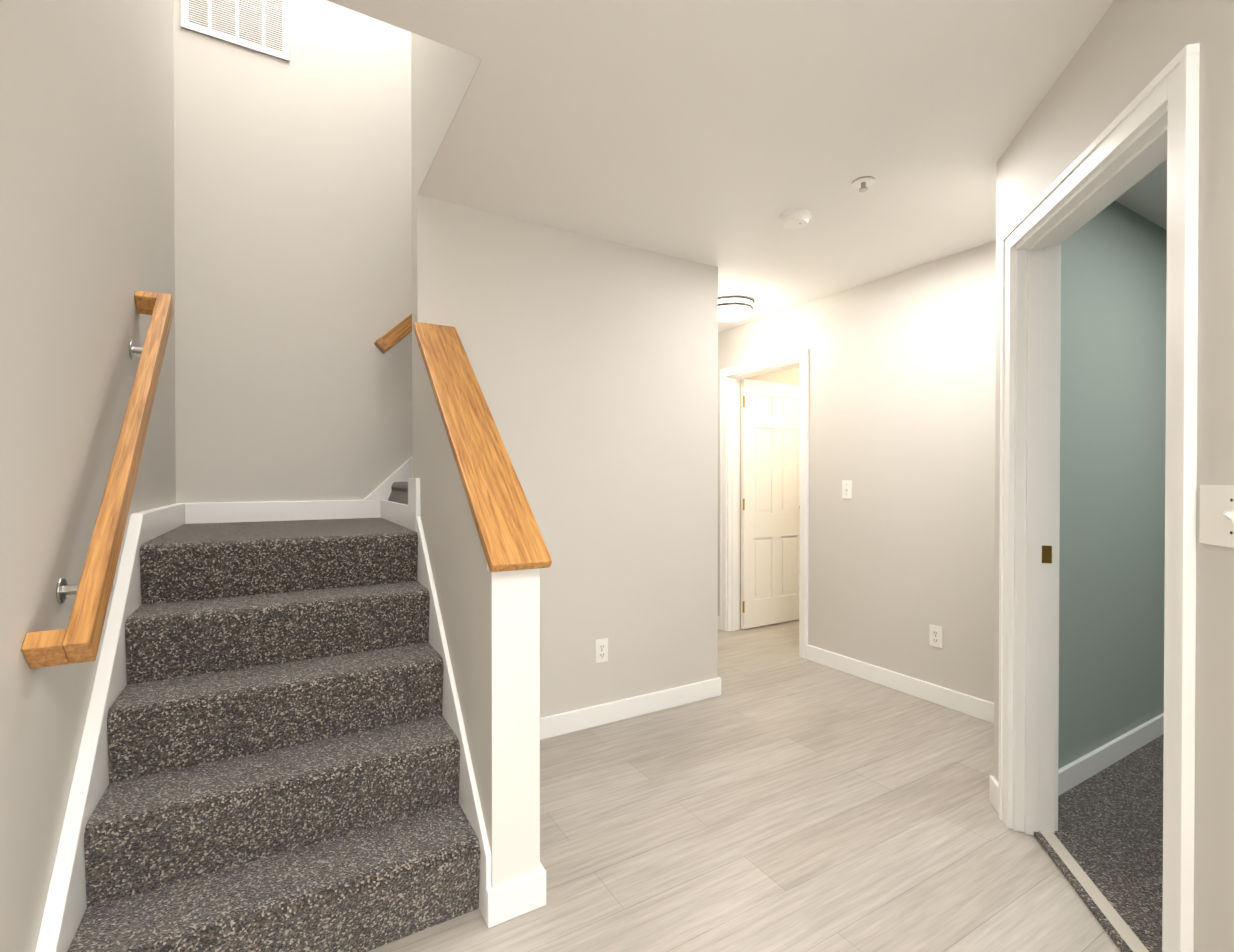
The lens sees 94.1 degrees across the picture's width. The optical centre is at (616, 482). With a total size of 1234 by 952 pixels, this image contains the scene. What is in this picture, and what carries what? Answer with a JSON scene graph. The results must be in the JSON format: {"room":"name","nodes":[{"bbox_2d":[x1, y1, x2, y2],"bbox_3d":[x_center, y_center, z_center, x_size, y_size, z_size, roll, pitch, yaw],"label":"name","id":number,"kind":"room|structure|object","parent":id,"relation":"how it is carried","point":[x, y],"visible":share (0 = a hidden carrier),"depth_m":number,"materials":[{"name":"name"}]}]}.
{"room":"stair hallway","nodes":[
{"label":"stair hallway","id":0,"kind":"room"},
{"bbox_2d":[0,0,175,951],"bbox_3d":[-0.808,-1.284,0.392,0.120,5.000,5.620,0,0,-30],"label":"wall","id":1,"kind":"structure","parent":0,"point":[87,243],"depth_m":1.33,"materials":[{"name":"beige paint"}]},
{"bbox_2d":[21,290,173,668],"bbox_3d":[-1.396,-0.127,1.621,0.100,0.135,1.443,0,44,-30],"label":"oak handrail","id":2,"kind":"object","parent":1,"relation":"attached to","point":[77,640],"visible":1,"depth_m":1.36,"materials":[{"name":"brown wood"}]},
{"bbox_2d":[173,0,411,502],"bbox_3d":[-1.097,-1.304,3.409,2.430,5.000,0.120,0,0,-30],"label":"wall","id":3,"kind":"structure","parent":0,"point":[293,230],"depth_m":3.00,"materials":[{"name":"beige paint"}]},
{"bbox_2d":[181,0,288,61],"bbox_3d":[-1.892,-2.516,2.859,0.450,0.670,0.012,0,0,-30],"label":"air vent","id":4,"kind":"object","parent":3,"relation":"in","point":[261,26],"visible":1,"depth_m":2.88,"materials":[{"name":"white metal"}]},
{"bbox_2d":[35,457,490,951],"bbox_3d":[-0.560,-0.109,2.496,2.426,2.621,2.012,0,0,-30],"label":"boards","id":5,"kind":"object","parent":3,"relation":"attached to","point":[65,907],"visible":0.48,"depth_m":1.72,"materials":[{"name":"white wood"}]},
{"bbox_2d":[374,314,411,353],"bbox_3d":[-0.709,-1.378,3.459,1.864,0.072,0.075,-48,22,-21],"label":"oak handrail","id":6,"kind":"object","parent":3,"relation":"attached to","point":[392,337],"visible":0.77,"depth_m":3.16,"materials":[{"name":"brown wood"}]},
{"bbox_2d":[416,34,539,887],"bbox_3d":[-0.527,-1.295,2.008,0.142,5.000,0.973,0,0,-30],"label":"wall","id":7,"kind":"structure","parent":0,"point":[491,622],"depth_m":1.66,"materials":[{"name":"beige paint"}]},
{"bbox_2d":[413,322,551,571],"bbox_3d":[-0.517,-0.215,2.000,0.174,0.030,1.357,0,41,-30],"label":"handrail cap","id":8,"kind":"object","parent":7,"relation":"on","point":[509,533],"visible":0.98,"depth_m":1.83,"materials":[{"name":"brown wood"}]},
{"bbox_2d":[507,862,545,913],"bbox_3d":[-0.460,1.155,2.045,0.036,0.100,0.966,0,0,-30],"label":"baseboard","id":9,"kind":"structure","parent":7,"relation":"attached to","point":[530,889],"depth_m":1.61,"materials":[{"name":"white wood"}]},
{"bbox_2d":[411,32,717,717],"bbox_3d":[-0.164,-1.301,2.854,1.620,5.000,0.120,0,0,-30],"label":"wall","id":10,"kind":"structure","parent":0,"point":[593,362],"depth_m":2.83,"materials":[{"name":"beige paint"}]},
{"bbox_2d":[595,638,607,662],"bbox_3d":[-0.075,0.834,2.846,0.070,0.114,0.008,0,0,-30],"label":"electrical outlet","id":11,"kind":"object","parent":10,"relation":"attached to","point":[601,650],"visible":1,"depth_m":2.84,"materials":[{"name":"white plastic"}]},
{"bbox_2d":[540,677,720,739],"bbox_3d":[-0.069,1.149,2.847,1.480,0.100,0.024,0,0,-30],"label":"baseboard","id":12,"kind":"structure","parent":10,"relation":"attached to","point":[592,716],"depth_m":2.91,"materials":[{"name":"white wood"}]},
{"bbox_2d":[740,379,742,584],"bbox_3d":[0.355,-0.022,6.005,2.690,2.400,0.120,0,0,-30],"label":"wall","id":13,"kind":"structure","parent":0,"point":[740,481],"depth_m":6.55,"materials":[{"name":"beige paint"}]},
{"bbox_2d":[368,585,1120,951],"bbox_3d":[1.053,1.253,2.297,5.240,0.100,7.240,0,0,-30],"label":"floor","id":14,"kind":"structure","parent":0,"point":[778,795],"depth_m":1.95,"materials":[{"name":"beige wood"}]},
{"bbox_2d":[67,482,480,951],"bbox_3d":[-0.577,0.101,2.561,2.391,2.200,1.854,0,0,-30],"label":"carpeted stairs","id":15,"kind":"structure","parent":14,"relation":"on","point":[284,755],"depth_m":1.66,"materials":[{"name":"carpet"}]},
{"bbox_2d":[327,0,1166,332],"bbox_3d":[1.053,-1.247,2.281,5.000,0.100,7.000,0,0,-30],"label":"ceiling","id":16,"kind":"structure","parent":0,"point":[920,111],"depth_m":1.91,"materials":[{"name":"white paint"}]},
{"bbox_2d":[718,296,753,320],"bbox_3d":[0.759,-1.165,3.871,0.316,0.085,0.316,0,0,-30],"label":"flush-mount light","id":17,"kind":"object","parent":16,"relation":"attached to","point":[733,308],"visible":0.75,"depth_m":3.75,"materials":[{"name":"white glass"}]},
{"bbox_2d":[780,209,810,228],"bbox_3d":[0.804,-1.181,2.587,0.136,0.036,0.136,0,0,-30],"label":"smoke detector","id":18,"kind":"object","parent":16,"relation":"attached to","point":[796,219],"visible":1,"depth_m":2.55,"materials":[{"name":"white plastic"}]},
{"bbox_2d":[852,176,874,191],"bbox_3d":[0.981,-1.180,2.285,0.084,0.034,0.084,0,0,-30],"label":"sprinkler","id":19,"kind":"object","parent":16,"relation":"attached to","point":[863,183],"visible":1,"depth_m":2.28,"materials":[{"name":"white plastic"}]},
{"bbox_2d":[744,367,799,385],"bbox_3d":[3.262,-0.005,3.582,0.120,2.400,7.000,0,0,-30],"label":"wall","id":20,"kind":"structure","parent":0,"point":[790,376],"depth_m":6.04,"materials":[{"name":"beige paint"}]},
{"bbox_2d":[718,240,995,702],"bbox_3d":[1.159,-0.010,4.205,0.120,2.400,3.800,0,0,-30],"label":"wall","id":21,"kind":"structure","parent":0,"point":[901,542],"depth_m":3.27,"materials":[{"name":"beige paint"}]},
{"bbox_2d":[720,348,808,658],"bbox_3d":[1.119,0.144,4.275,0.164,2.092,0.884,0,0,-30],"label":"trim","id":22,"kind":"structure","parent":21,"relation":"attached to","point":[730,377],"depth_m":4.56,"materials":[{"name":"white wood"}]},
{"bbox_2d":[741,379,799,628],"bbox_3d":[1.314,0.174,4.787,0.735,2.000,0.135,0,0,-30],"label":"door leaf","id":23,"kind":"structure","parent":21,"relation":"in","point":[770,483],"depth_m":4.74,"materials":[{"name":"white wood"}]},
{"bbox_2d":[842,480,851,498],"bbox_3d":[1.437,0.044,3.596,0.016,0.114,0.070,0,0,-30],"label":"light switch","id":24,"kind":"object","parent":21,"relation":"attached to","point":[847,489],"visible":1,"depth_m":3.59,"materials":[{"name":"white plastic"}]},
{"bbox_2d":[807,645,993,723],"bbox_3d":[1.672,1.147,3.202,0.016,0.100,1.535,0,0,-30],"label":"baseboard","id":25,"kind":"structure","parent":21,"relation":"attached to","point":[982,709],"depth_m":3.24,"materials":[{"name":"white wood"}]},
{"bbox_2d":[929,624,942,647],"bbox_3d":[1.728,0.835,3.112,0.008,0.114,0.070,0,0,-30],"label":"outlet","id":26,"kind":"object","parent":21,"relation":"attached to","point":[935,636],"visible":1,"depth_m":3.11,"materials":[{"name":"white plastic"}]},
{"bbox_2d":[1034,734,1163,951],"bbox_3d":[2.768,1.205,1.077,3.272,0.013,3.161,0,0,-30],"label":"floor","id":27,"kind":"structure","parent":0,"point":[1109,834],"depth_m":1.92,"materials":[{"name":"grey carpet"}]},
{"bbox_2d":[994,0,1233,951],"bbox_3d":[1.288,0.009,1.416,0.120,2.400,1.500,0,0,15],"label":"wall","id":28,"kind":"structure","parent":0,"point":[1128,51],"depth_m":1.13,"materials":[{"name":"beige paint"}]},
{"bbox_2d":[998,43,1199,951],"bbox_3d":[1.332,0.167,1.583,0.164,2.082,0.939,0,0,15],"label":"trim","id":29,"kind":"structure","parent":28,"relation":"attached to","point":[1153,124],"depth_m":1.72,"materials":[{"name":"white wood"}]},
{"bbox_2d":[1199,485,1233,547],"bbox_3d":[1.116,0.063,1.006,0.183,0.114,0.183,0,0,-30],"label":"light switch","id":30,"kind":"object","parent":28,"relation":"attached to","point":[1216,514],"visible":1,"depth_m":1.08,"materials":[{"name":"white plastic"}]},
{"bbox_3d":[2.415,0.000,2.683,2.250,2.400,0.096,0,0,-30],"label":"wall","id":31,"kind":"structure","parent":0,"visible":0},
{"bbox_2d":[1058,713,1163,795],"bbox_3d":[2.484,1.151,2.662,2.160,0.100,0.016,0,0,-30],"label":"baseboard","id":32,"kind":"structure","parent":31,"relation":"attached to","point":[1088,765],"depth_m":2.40,"materials":[{"name":"white wood"}]},
{"bbox_2d":[1058,201,1166,768],"bbox_3d":[2.462,0.001,2.653,2.200,2.400,0.004,0,0,-30],"label":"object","id":33,"kind":"structure","parent":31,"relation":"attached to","point":[1112,458],"depth_m":2.44,"materials":[{"name":"teal paint"}]}
]}

